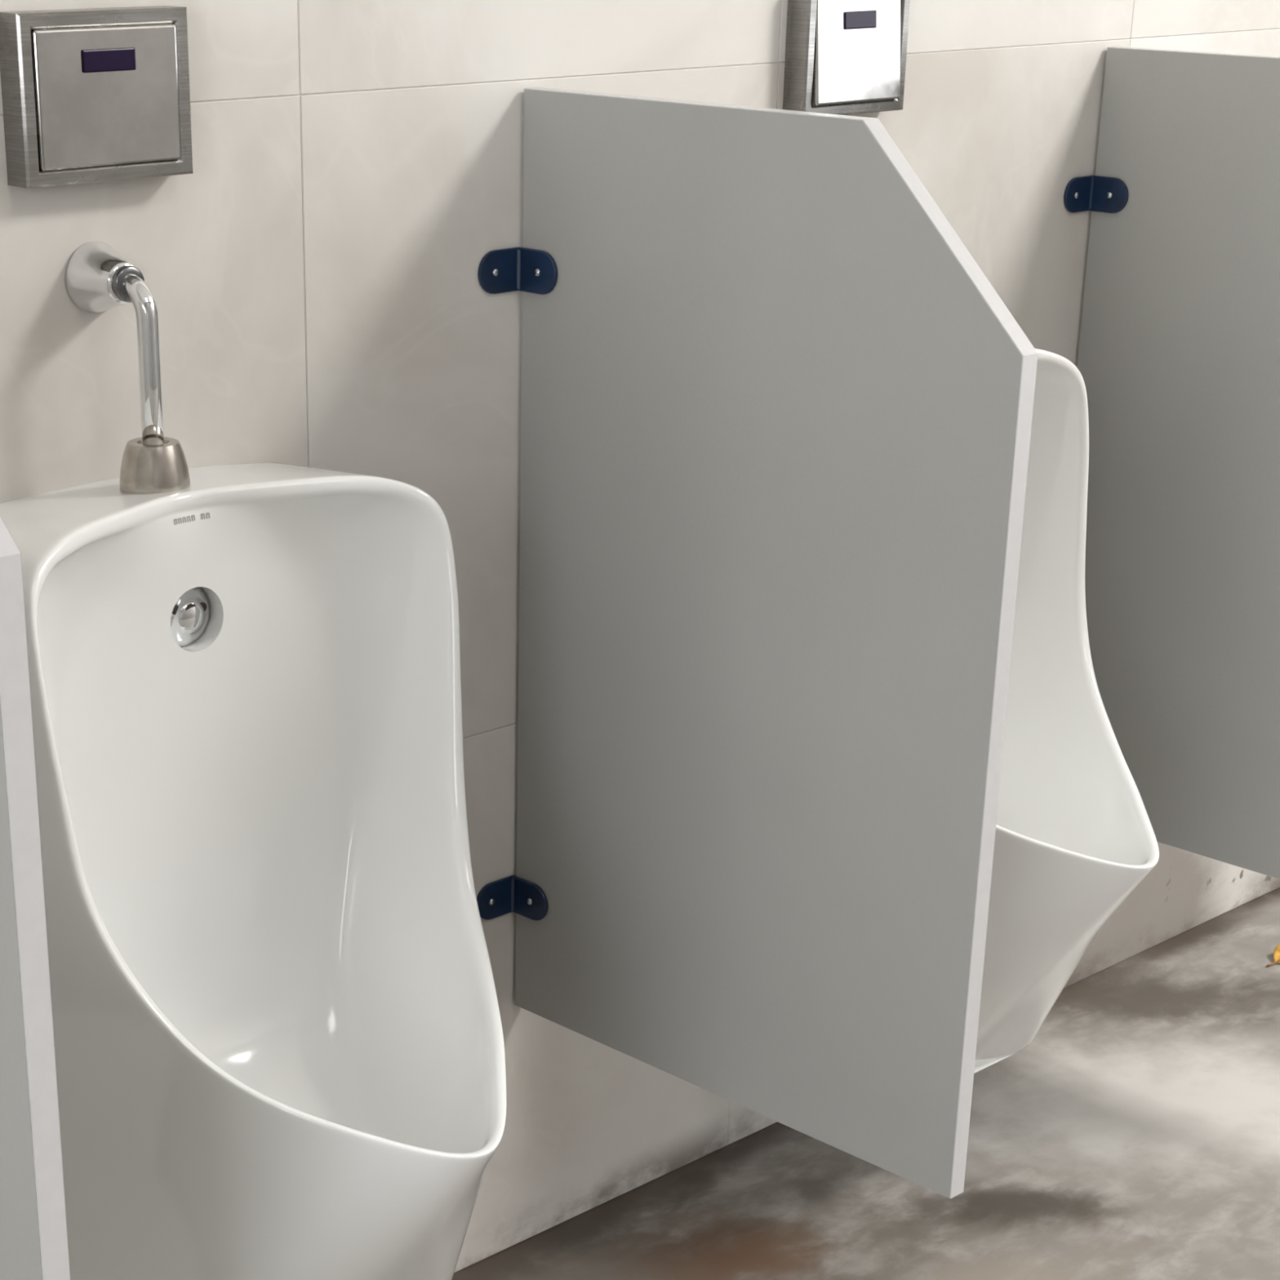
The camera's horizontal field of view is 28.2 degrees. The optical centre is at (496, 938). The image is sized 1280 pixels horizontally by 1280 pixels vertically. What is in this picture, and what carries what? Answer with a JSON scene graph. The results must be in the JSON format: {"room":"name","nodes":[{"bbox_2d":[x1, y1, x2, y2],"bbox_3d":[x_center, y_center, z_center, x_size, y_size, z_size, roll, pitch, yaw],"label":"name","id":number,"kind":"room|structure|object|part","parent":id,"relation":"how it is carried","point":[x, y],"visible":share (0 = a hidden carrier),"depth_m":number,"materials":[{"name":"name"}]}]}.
{"room":"public restroom","nodes":[
{"label":"public restroom","id":0,"kind":"room"},
{"bbox_2d":[0,0,1279,1272],"bbox_3d":[-0.056,-1.319,2.009,6.450,3.608,0.080,-20,30,-39],"label":"wall","id":1,"kind":"structure","parent":0,"point":[313,281],"depth_m":2.28,"materials":[{"name":"grey tile"}]},
{"bbox_2d":[0,516,70,1279],"bbox_3d":[-0.479,-0.017,1.659,0.072,0.900,0.564,-20,30,-39],"label":"partition panel","id":2,"kind":"object","parent":1,"relation":"attached to","point":[33,1236],"visible":1,"depth_m":1.48,"materials":[{"name":"grey laminate"}]},
{"bbox_2d":[0,5,193,188],"bbox_3d":[-0.306,-0.651,1.960,0.157,0.125,0.031,-20,30,-39],"label":"sensor box","id":3,"kind":"object","parent":1,"relation":"attached to","point":[89,95],"visible":1,"depth_m":1.94,"materials":[{"name":"silver metal"}]},
{"bbox_3d":[-0.300,-0.649,1.954,0.131,0.101,0.012,-20,30,-39],"label":"plate","id":4,"kind":"part","parent":3,"relation":"part of","materials":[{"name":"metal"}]},
{"bbox_2d":[65,241,190,493],"bbox_3d":[-0.287,-0.452,2.015,0.056,0.189,0.098,-20,30,-39],"label":"pipe","id":5,"kind":"object","parent":1,"relation":"attached to","point":[99,279],"visible":0.98,"depth_m":2.00,"materials":[{"name":"silver metal"}]},
{"bbox_2d":[0,462,506,1279],"bbox_3d":[-0.166,0.033,2.076,0.476,0.765,0.463,-20,30,-39],"label":"urinal","id":6,"kind":"object","parent":1,"relation":"attached to","point":[280,1052],"visible":0.99,"depth_m":2.08,"materials":[{"name":"white ceramic"}]},
{"bbox_2d":[173,512,209,524],"bbox_3d":[-0.242,-0.333,2.012,0.034,0.004,0.002,-20,30,-39],"label":"print","id":7,"kind":"object","parent":6,"relation":"on","point":[180,518],"depth_m":2.01},
{"bbox_2d":[476,87,1037,1198],"bbox_3d":[0.200,-0.261,2.247,0.072,0.900,0.564,-20,30,-39],"label":"partition panel","id":8,"kind":"object","parent":1,"relation":"attached to","point":[776,410],"visible":0.99,"depth_m":2.23,"materials":[{"name":"grey laminate"}]},
{"bbox_2d":[782,0,910,115],"bbox_3d":[0.352,-0.888,2.528,0.157,0.125,0.033,-20,30,-39],"label":"sensor box","id":9,"kind":"object","parent":1,"relation":"attached to","point":[843,57],"visible":0.98,"depth_m":2.51,"materials":[{"name":"metal"}]},
{"bbox_3d":[0.357,-0.885,2.523,0.131,0.101,0.012,-20,26,-39],"label":"plate","id":10,"kind":"part","parent":9,"relation":"part of","materials":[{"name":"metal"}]},
{"bbox_2d":[973,348,1159,1073],"bbox_3d":[0.494,-0.205,2.646,0.476,0.765,0.463,-20,30,-39],"label":"urinal","id":11,"kind":"object","parent":1,"relation":"attached to","point":[1075,837],"visible":0.25,"depth_m":2.70,"materials":[{"name":"white ceramic"}]},
{"bbox_2d":[1063,46,1279,879],"bbox_3d":[0.859,-0.498,2.817,0.072,0.900,0.564,-20,30,-39],"label":"partition panel","id":12,"kind":"object","parent":1,"relation":"attached to","point":[1179,357],"visible":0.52,"depth_m":2.90,"materials":[{"name":"grey laminate"}]},
{"bbox_2d":[452,887,1279,1279],"bbox_3d":[1.084,0.855,1.597,6.450,0.060,3.312,-20,30,-39],"label":"floor","id":13,"kind":"structure","parent":0,"point":[1135,1135],"depth_m":2.88,"materials":[{"name":"concrete"}]},
{"bbox_2d":[1266,944,1279,967],"bbox_3d":[1.073,0.023,3.460,0.072,0.016,0.033,-20,30,-39],"label":"dry leaf","id":14,"kind":"object","parent":13,"relation":"on","point":[1277,951],"visible":1,"depth_m":3.46,"materials":[{"name":"orange plant"}]},
{"bbox_3d":[1.071,0.028,3.461,0.067,0.007,0.005,-20,30,-39],"label":"stem","id":15,"kind":"part","parent":14,"relation":"part of","materials":[{"name":"brown plant"}]},
{"bbox_3d":[1.081,0.020,3.466,0.050,0.015,0.033,-20,30,-39],"label":"blade","id":16,"kind":"part","parent":14,"relation":"part of","materials":[{"name":"yellow plant"}]}
]}

